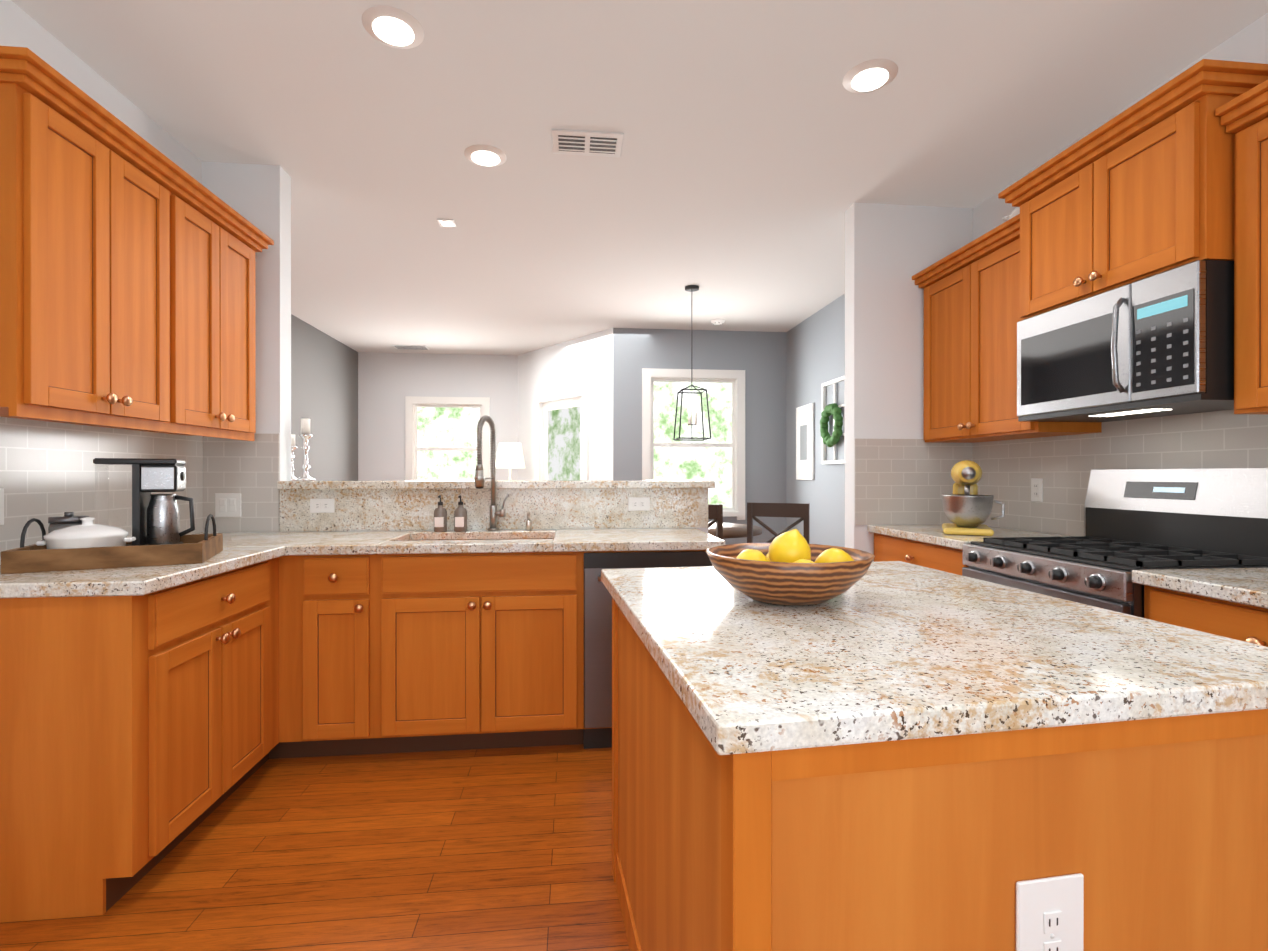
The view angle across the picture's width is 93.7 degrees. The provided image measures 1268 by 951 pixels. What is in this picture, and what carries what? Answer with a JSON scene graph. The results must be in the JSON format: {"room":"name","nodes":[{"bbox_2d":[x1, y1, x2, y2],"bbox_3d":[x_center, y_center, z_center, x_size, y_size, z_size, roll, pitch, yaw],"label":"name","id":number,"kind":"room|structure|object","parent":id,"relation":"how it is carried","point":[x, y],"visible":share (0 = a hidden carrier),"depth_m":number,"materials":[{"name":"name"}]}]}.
{"room":"kitchen","nodes":[
{"label":"kitchen","id":0,"kind":"room"},
{"bbox_2d":[0,0,201,564],"bbox_3d":[-1.919,-0.182,0.061,0.120,2.770,5.850,0,0,-6],"label":"wall","id":1,"kind":"structure","parent":0,"point":[19,27],"depth_m":2.27,"materials":[{"name":"white paint"}]},
{"bbox_2d":[0,66,191,429],"bbox_3d":[-1.890,-0.648,1.973,0.330,0.917,0.689,0,0,-6],"label":"upper cabinet","id":2,"kind":"object","parent":1,"relation":"attached to","point":[127,281],"depth_m":1.87,"materials":[{"name":"brown wood"}]},
{"bbox_2d":[0,417,202,563],"bbox_3d":[-2.000,0.039,1.460,0.008,0.496,3.050,0,0,-6],"label":"wall tile","id":3,"kind":"structure","parent":1,"relation":"attached to","point":[47,469],"depth_m":2.19,"materials":[{"name":"beige tile"}]},
{"bbox_2d":[0,488,3,524],"bbox_3d":[-2.032,0.100,1.864,0.012,0.118,0.122,0,0,-6],"label":"light switch","id":4,"kind":"object","parent":3,"relation":"attached to","point":[1,506],"visible":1,"depth_m":1.92,"materials":[{"name":"white plastic"}]},
{"bbox_2d":[137,194,263,437],"bbox_3d":[-1.946,-0.649,2.517,0.330,0.917,0.697,0,0,-6],"label":"upper cabinet","id":5,"kind":"object","parent":1,"relation":"attached to","point":[223,254],"depth_m":2.58,"materials":[{"name":"brown wood"}]},
{"bbox_2d":[202,162,290,532],"bbox_3d":[-2.423,-0.186,3.009,1.250,2.770,0.120,0,0,-6],"label":"wall","id":6,"kind":"structure","parent":0,"point":[258,196],"depth_m":3.01,"materials":[{"name":"white paint"}]},
{"bbox_2d":[203,434,279,532],"bbox_3d":[-1.975,0.037,2.991,0.358,0.496,0.008,0,0,-6],"label":"wall tile","id":7,"kind":"structure","parent":6,"relation":"attached to","point":[249,471],"depth_m":2.99,"materials":[{"name":"beige tile"}]},
{"bbox_2d":[215,493,240,516],"bbox_3d":[-2.032,0.149,2.975,0.122,0.118,0.012,0,0,-6],"label":"light switch","id":8,"kind":"object","parent":7,"relation":"attached to","point":[227,504],"visible":1,"depth_m":2.97,"materials":[{"name":"white plastic"}]},
{"bbox_2d":[280,488,707,531],"bbox_3d":[-0.694,0.176,3.124,2.208,0.215,0.011,0,0,-6],"label":"backsplash","id":9,"kind":"structure","parent":6,"relation":"attached to","point":[301,509],"depth_m":3.11,"materials":[{"name":"beige stone"}]},
{"bbox_2d":[277,480,714,487],"bbox_3d":[-0.695,0.048,3.273,2.237,0.040,0.375,0,0,-6],"label":"countertop","id":10,"kind":"structure","parent":9,"relation":"on","point":[328,483],"depth_m":3.10,"materials":[{"name":"beige stone"}]},
{"bbox_2d":[291,434,297,480],"bbox_3d":[-1.857,-0.098,3.219,0.080,0.250,0.080,0,0,-6],"label":"candlestick","id":11,"kind":"object","parent":10,"relation":"on","point":[293,477],"visible":0.5,"depth_m":3.21,"materials":[{"name":"silver metal"}]},
{"bbox_2d":[296,418,314,480],"bbox_3d":[-1.751,-0.138,3.170,0.090,0.330,0.090,0,0,-6],"label":"candlestick","id":12,"kind":"object","parent":10,"relation":"on","point":[305,435],"visible":1,"depth_m":3.16,"materials":[{"name":"silver metal"}]},
{"bbox_2d":[0,744,629,950],"bbox_3d":[-0.465,1.224,2.652,5.470,0.050,10.900,0,0,-6],"label":"floor","id":13,"kind":"structure","parent":0,"point":[501,849],"depth_m":1.82,"materials":[{"name":"brown wood"}]},
{"bbox_2d":[0,560,275,922],"bbox_3d":[-1.721,0.763,1.952,0.659,0.874,0.712,0,0,-6],"label":"base cabinet","id":14,"kind":"object","parent":13,"relation":"on","point":[152,716],"depth_m":1.63,"materials":[{"name":"brown wood"}]},
{"bbox_2d":[0,544,283,599],"bbox_3d":[-1.707,0.306,1.974,0.677,0.039,0.801,0,0,-6],"label":"countertop","id":15,"kind":"structure","parent":14,"relation":"on","point":[87,584],"depth_m":1.69,"materials":[{"name":"beige stone"}]},
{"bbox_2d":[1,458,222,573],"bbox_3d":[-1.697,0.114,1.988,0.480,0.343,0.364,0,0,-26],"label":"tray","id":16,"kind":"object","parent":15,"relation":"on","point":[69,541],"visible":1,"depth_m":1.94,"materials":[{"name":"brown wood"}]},
{"bbox_2d":[48,512,88,532],"bbox_3d":[-1.884,0.197,1.983,0.100,0.150,0.100,0,0,-6],"label":"canister","id":17,"kind":"object","parent":16,"relation":"on","point":[59,522],"depth_m":1.94,"materials":[{"name":"grey"}]},
{"bbox_2d":[284,556,375,757],"bbox_3d":[-1.300,0.762,2.753,0.386,0.874,0.618,0,0,-6],"label":"base cabinet","id":18,"kind":"object","parent":13,"relation":"on","point":[330,601],"depth_m":2.46,"materials":[{"name":"brown wood"}]},
{"bbox_2d":[376,552,583,753],"bbox_3d":[-0.685,0.762,2.817,0.850,0.874,0.618,0,0,-6],"label":"base cabinet","id":19,"kind":"object","parent":13,"relation":"on","point":[477,650],"depth_m":2.52,"materials":[{"name":"brown wood"}]},
{"bbox_2d":[191,528,724,555],"bbox_3d":[-0.875,0.305,2.781,2.499,0.039,0.633,0,0,-6],"label":"countertop","id":20,"kind":"structure","parent":19,"relation":"on","point":[563,539],"depth_m":2.58,"materials":[{"name":"beige stone"}]},
{"bbox_2d":[434,495,446,531],"bbox_3d":[-0.980,0.191,3.005,0.064,0.185,0.072,0,0,-6],"label":"soap bottle","id":21,"kind":"object","parent":20,"relation":"on","point":[440,518],"visible":1,"depth_m":2.98,"materials":[{"name":"brown glass"}]},
{"bbox_2d":[454,495,466,531],"bbox_3d":[-0.880,0.191,3.015,0.064,0.185,0.072,0,0,-6],"label":"soap bottle","id":22,"kind":"object","parent":20,"relation":"on","point":[460,518],"visible":1,"depth_m":2.99,"materials":[{"name":"brown glass"}]},
{"bbox_2d":[408,536,551,539],"bbox_3d":[-0.739,0.411,2.819,0.739,0.197,0.390,0,0,-6],"label":"sink","id":23,"kind":"object","parent":20,"relation":"in","point":[409,537],"depth_m":3.00,"materials":[{"name":"silver metal"}]},
{"bbox_2d":[474,415,508,530],"bbox_3d":[-0.713,-0.010,2.997,0.158,0.588,0.190,0,0,-6],"label":"faucet","id":24,"kind":"object","parent":20,"relation":"on","point":[480,478],"visible":1,"depth_m":3.04,"materials":[{"name":"silver metal"}]},
{"bbox_2d":[526,512,531,530],"bbox_3d":[-0.542,0.235,3.053,0.031,0.098,0.087,0,0,-6],"label":"soap pump","id":25,"kind":"object","parent":20,"relation":"on","point":[528,524],"visible":0.98,"depth_m":3.07,"materials":[{"name":"silver metal"}]},
{"bbox_2d":[584,552,712,748],"bbox_3d":[0.010,0.762,2.890,0.692,0.874,0.618,0,0,-6],"label":"dishwasher","id":26,"kind":"object","parent":13,"relation":"on","point":[597,599],"depth_m":2.56,"materials":[{"name":"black metal"}]},
{"bbox_2d":[708,504,722,539],"bbox_3d":[0.352,0.697,4.215,0.440,1.000,0.420,0,0,-11],"label":"dining chair","id":27,"kind":"object","parent":13,"relation":"on","point":[715,512],"visible":0.08,"depth_m":4.05,"materials":[{"name":"brown wood"}]},
{"bbox_2d":[708,522,761,538],"bbox_3d":[0.520,0.816,5.017,1.100,0.760,1.100,0,0,-6],"label":"dining table","id":28,"kind":"object","parent":13,"relation":"on","point":[732,530],"visible":0.19,"depth_m":4.71,"materials":[{"name":"brown wood"}]},
{"bbox_2d":[747,502,809,543],"bbox_3d":[1.105,0.697,4.424,0.440,1.000,0.420,0,0,24],"label":"dining chair","id":29,"kind":"object","parent":13,"relation":"on","point":[801,511],"visible":0.25,"depth_m":4.24,"materials":[{"name":"brown wood"}]},
{"bbox_2d":[872,532,967,574],"bbox_3d":[1.724,0.762,3.037,0.630,0.874,0.862,0,0,-6],"label":"base cabinet","id":30,"kind":"object","parent":13,"relation":"on","point":[886,548],"depth_m":2.96,"materials":[{"name":"brown wood"}]},
{"bbox_2d":[867,524,1073,551],"bbox_3d":[1.708,0.304,3.030,0.647,0.039,0.855,0,0,-6],"label":"countertop","id":31,"kind":"structure","parent":30,"relation":"on","point":[925,533],"depth_m":2.94,"materials":[{"name":"beige stone"}]},
{"bbox_2d":[942,460,1004,535],"bbox_3d":[1.658,0.104,2.966,0.347,0.360,0.388,0,0,-6],"label":"stand mixer","id":32,"kind":"object","parent":31,"relation":"on","point":[967,508],"visible":1,"depth_m":2.84,"materials":[{"name":"yellow"}]},
{"bbox_2d":[601,561,1267,950],"bbox_3d":[0.495,0.744,1.344,1.010,0.914,1.150,0,0,-10],"label":"kitchen island","id":33,"kind":"object","parent":13,"relation":"on","point":[889,755],"visible":1,"depth_m":0.83,"materials":[{"name":"brown wood"}]},
{"bbox_2d":[706,529,874,605],"bbox_3d":[0.356,0.206,1.379,0.376,0.161,0.376,0,0,-6],"label":"fruit bowl","id":34,"kind":"object","parent":33,"relation":"on","point":[793,567],"visible":1,"depth_m":1.27,"materials":[{"name":"brown wood"}]},
{"bbox_2d":[962,468,1267,617],"bbox_3d":[1.750,0.587,2.219,0.728,1.225,0.760,0,0,-6],"label":"range","id":35,"kind":"object","parent":13,"relation":"on","point":[1144,519],"visible":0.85,"depth_m":2.15,"materials":[{"name":"silver metal"}]},
{"bbox_2d":[1142,584,1267,646],"bbox_3d":[1.885,0.764,1.486,0.630,0.874,0.717,0,0,-6],"label":"base cabinet","id":36,"kind":"object","parent":13,"relation":"on","point":[1233,621],"depth_m":1.61,"materials":[{"name":"brown wood"}]},
{"bbox_2d":[1132,568,1267,611],"bbox_3d":[1.906,0.307,1.132,0.647,0.039,1.425,0,0,-6],"label":"countertop","id":37,"kind":"structure","parent":36,"relation":"on","point":[1248,587],"depth_m":1.65,"materials":[{"name":"beige stone"}]},
{"bbox_3d":[-1.453,0.843,6.973,0.480,0.700,0.480,0,0,-6],"label":"side table","id":38,"kind":"object","parent":13,"relation":"on","visible":0},
{"bbox_2d":[496,443,524,479],"bbox_3d":[-1.454,0.057,6.971,0.350,0.870,0.350,0,0,-6],"label":"table lamp","id":39,"kind":"object","parent":38,"relation":"on","point":[509,455],"visible":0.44,"depth_m":6.84,"materials":[{"name":"white fabric"}]},
{"bbox_2d":[291,314,357,480],"bbox_3d":[-3.350,-0.190,5.301,0.120,2.770,4.870,0,0,-6],"label":"wall","id":40,"kind":"structure","parent":0,"point":[324,383],"depth_m":6.57,"materials":[{"name":"grey paint"}]},
{"bbox_2d":[358,352,517,479],"bbox_3d":[-2.538,-0.194,7.773,2.010,2.770,0.120,0,0,-6],"label":"wall","id":41,"kind":"structure","parent":0,"point":[388,383],"depth_m":7.67,"materials":[{"name":"white paint"}]},
{"bbox_2d":[405,396,489,479],"bbox_3d":[-2.420,-0.344,7.757,1.060,1.350,0.165,0,0,-6],"label":"window","id":42,"kind":"structure","parent":41,"relation":"in","point":[440,438],"depth_m":7.77,"materials":[{"name":"white"}]},
{"bbox_2d":[518,328,612,479],"bbox_3d":[-0.832,-0.193,7.121,0.120,2.770,1.970,0,0,-42],"label":"wall","id":43,"kind":"structure","parent":0,"point":[584,361],"depth_m":6.84,"materials":[{"name":"white paint"}]},
{"bbox_2d":[535,386,588,479],"bbox_3d":[-0.855,0.097,7.082,0.108,2.190,1.080,0,0,-42],"label":"window","id":44,"kind":"structure","parent":43,"relation":"in","point":[565,439],"depth_m":7.10,"materials":[{"name":"white"}]},
{"bbox_2d":[11,0,1267,354],"bbox_3d":[-0.465,-1.596,2.648,5.470,0.050,10.900,0,0,-6],"label":"ceiling","id":45,"kind":"structure","parent":0,"point":[763,150],"depth_m":2.66,"materials":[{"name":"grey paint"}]},
{"bbox_2d":[362,5,423,48],"bbox_3d":[-0.844,-1.563,2.086,0.204,0.014,0.204,0,0,-6],"label":"recessed light","id":46,"kind":"object","parent":45,"relation":"in","point":[393,27],"visible":1,"depth_m":2.07,"materials":[{"name":"white"}]},
{"bbox_2d":[392,345,429,349],"bbox_3d":[-2.733,-1.571,7.288,0.400,0.013,0.200,0,0,-6],"label":"ceiling vent","id":47,"kind":"object","parent":45,"relation":"in","point":[422,347],"visible":1,"depth_m":7.27,"materials":[{"name":"white metal"}]},
{"bbox_2d":[437,219,456,226],"bbox_3d":[-1.162,-1.567,3.692,0.100,0.010,0.100,0,0,-6],"label":"recessed light","id":48,"kind":"object","parent":45,"relation":"in","point":[446,222],"visible":0.93,"depth_m":3.68,"materials":[{"name":"white plastic"}]},
{"bbox_2d":[464,144,506,166],"bbox_3d":[-0.730,-1.564,2.922,0.204,0.014,0.204,0,0,-6],"label":"recessed light","id":49,"kind":"object","parent":45,"relation":"in","point":[485,155],"visible":1,"depth_m":2.90,"materials":[{"name":"white"}]},
{"bbox_2d":[551,129,623,156],"bbox_3d":[-0.220,-1.564,2.804,0.330,0.014,0.200,0,0,-6],"label":"ceiling vent","id":50,"kind":"object","parent":45,"relation":"in","point":[585,143],"visible":0.98,"depth_m":2.79,"materials":[{"name":"white metal"}]},
{"bbox_2d":[673,285,710,440],"bbox_3d":[0.484,-0.937,4.970,0.271,1.275,0.272,0,0,-6],"label":"pendant lantern","id":51,"kind":"object","parent":45,"relation":"hanging from","point":[691,288],"visible":1,"depth_m":4.97,"materials":[{"name":"grey metal"}]},
{"bbox_2d":[711,319,724,324],"bbox_3d":[0.854,-1.557,6.053,0.140,0.038,0.140,0,0,-6],"label":"smoke detector","id":52,"kind":"object","parent":45,"relation":"attached to","point":[717,321],"visible":1,"depth_m":6.01,"materials":[{"name":"white plastic"}]},
{"bbox_2d":[843,59,897,92],"bbox_3d":[0.929,-1.563,2.341,0.204,0.014,0.204,0,0,-6],"label":"recessed light","id":53,"kind":"object","parent":45,"relation":"in","point":[868,76],"visible":1,"depth_m":2.32,"materials":[{"name":"white"}]},
{"bbox_2d":[613,328,785,544],"bbox_3d":[0.722,-0.192,6.504,1.910,2.770,0.120,0,0,-6],"label":"wall","id":54,"kind":"structure","parent":0,"point":[759,358],"depth_m":6.48,"materials":[{"name":"grey paint"}]},
{"bbox_2d":[642,368,744,519],"bbox_3d":[0.645,-0.332,6.468,1.130,1.630,0.165,0,0,-6],"label":"window","id":55,"kind":"structure","parent":54,"relation":"in","point":[718,457],"depth_m":6.48,"materials":[{"name":"white"}]},
{"bbox_2d":[845,202,972,561],"bbox_3d":[1.685,-0.187,3.528,0.850,2.770,0.120,0,0,-6],"label":"wall","id":56,"kind":"structure","parent":0,"point":[891,250],"depth_m":3.45,"materials":[{"name":"white paint"}]},
{"bbox_2d":[855,439,971,524],"bbox_3d":[1.629,0.036,3.457,0.718,0.496,0.008,0,0,-6],"label":"wall tile","id":57,"kind":"structure","parent":56,"relation":"attached to","point":[903,481],"depth_m":3.45,"materials":[{"name":"beige tile"}]},
{"bbox_2d":[786,13,1267,546],"bbox_3d":[2.198,-0.185,2.134,0.120,2.770,9.120,0,0,-6],"label":"wall","id":58,"kind":"structure","parent":0,"point":[815,351],"depth_m":5.47,"materials":[{"name":"grey paint"}]},
{"bbox_2d":[796,403,813,479],"bbox_3d":[1.720,-0.331,5.985,0.028,0.750,0.420,0,0,-6],"label":"picture frame","id":59,"kind":"object","parent":58,"relation":"attached to","point":[804,442],"visible":1,"depth_m":5.93,"materials":[{"name":"white"}]},
{"bbox_2d":[820,375,844,463],"bbox_3d":[1.762,-0.480,5.295,0.088,0.750,0.500,0,0,-6],"label":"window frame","id":60,"kind":"structure","parent":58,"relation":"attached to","point":[833,439],"depth_m":5.29,"materials":[{"name":"white wood"}]},
{"bbox_2d":[916,231,1101,442],"bbox_3d":[1.874,-0.650,3.042,0.330,0.917,0.845,0,0,-6],"label":"upper cabinet","id":61,"kind":"object","parent":58,"relation":"attached to","point":[970,338],"depth_m":2.99,"materials":[{"name":"brown wood"}]},
{"bbox_2d":[1002,207,1019,220],"bbox_3d":[1.789,-1.224,2.772,0.064,0.119,0.188,0,0,-6],"label":"bird figurine","id":62,"kind":"object","parent":61,"relation":"on","point":[1015,212],"visible":0.1,"depth_m":2.76,"materials":[{"name":"white ceramic"}]},
{"bbox_2d":[1012,163,1071,326],"bbox_3d":[1.896,-0.934,2.391,0.420,0.526,0.443,0,0,-6],"label":"upper cabinet","id":63,"kind":"object","parent":58,"relation":"attached to","point":[1042,230],"depth_m":2.45,"materials":[{"name":"brown wood"}]},
{"bbox_2d":[972,409,1267,536],"bbox_3d":[2.163,-0.202,1.838,0.008,0.976,3.340,0,0,-6],"label":"wall tile","id":64,"kind":"structure","parent":58,"relation":"attached to","point":[1062,467],"depth_m":2.71,"materials":[{"name":"beige tile"}]},
{"bbox_2d":[1031,478,1042,501],"bbox_3d":[2.033,0.074,3.002,0.009,0.118,0.072,0,0,-6],"label":"outlet","id":65,"kind":"object","parent":64,"relation":"attached to","point":[1036,489],"visible":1,"depth_m":3.00,"materials":[{"name":"white plastic"}]},
{"bbox_2d":[1072,79,1267,302],"bbox_3d":[1.930,-0.933,2.071,0.420,0.526,0.443,0,0,-6],"label":"upper cabinet","id":66,"kind":"object","parent":58,"relation":"attached to","point":[1171,174],"depth_m":1.97,"materials":[{"name":"brown wood"}]},
{"bbox_2d":[1017,260,1233,421],"bbox_3d":[1.889,-0.451,2.232,0.467,0.435,0.756,0,0,-6],"label":"microwave","id":67,"kind":"object","parent":66,"relation":"attached to","point":[1159,344],"visible":0.98,"depth_m":2.06,"materials":[{"name":"silver metal"}]},
{"bbox_2d":[1228,99,1267,414],"bbox_3d":[2.039,-0.633,1.453,0.330,0.887,0.800,0,0,-6],"label":"upper cabinet","id":68,"kind":"object","parent":58,"relation":"attached to","point":[1247,131],"depth_m":1.78,"materials":[{"name":"brown wood"}]}
]}

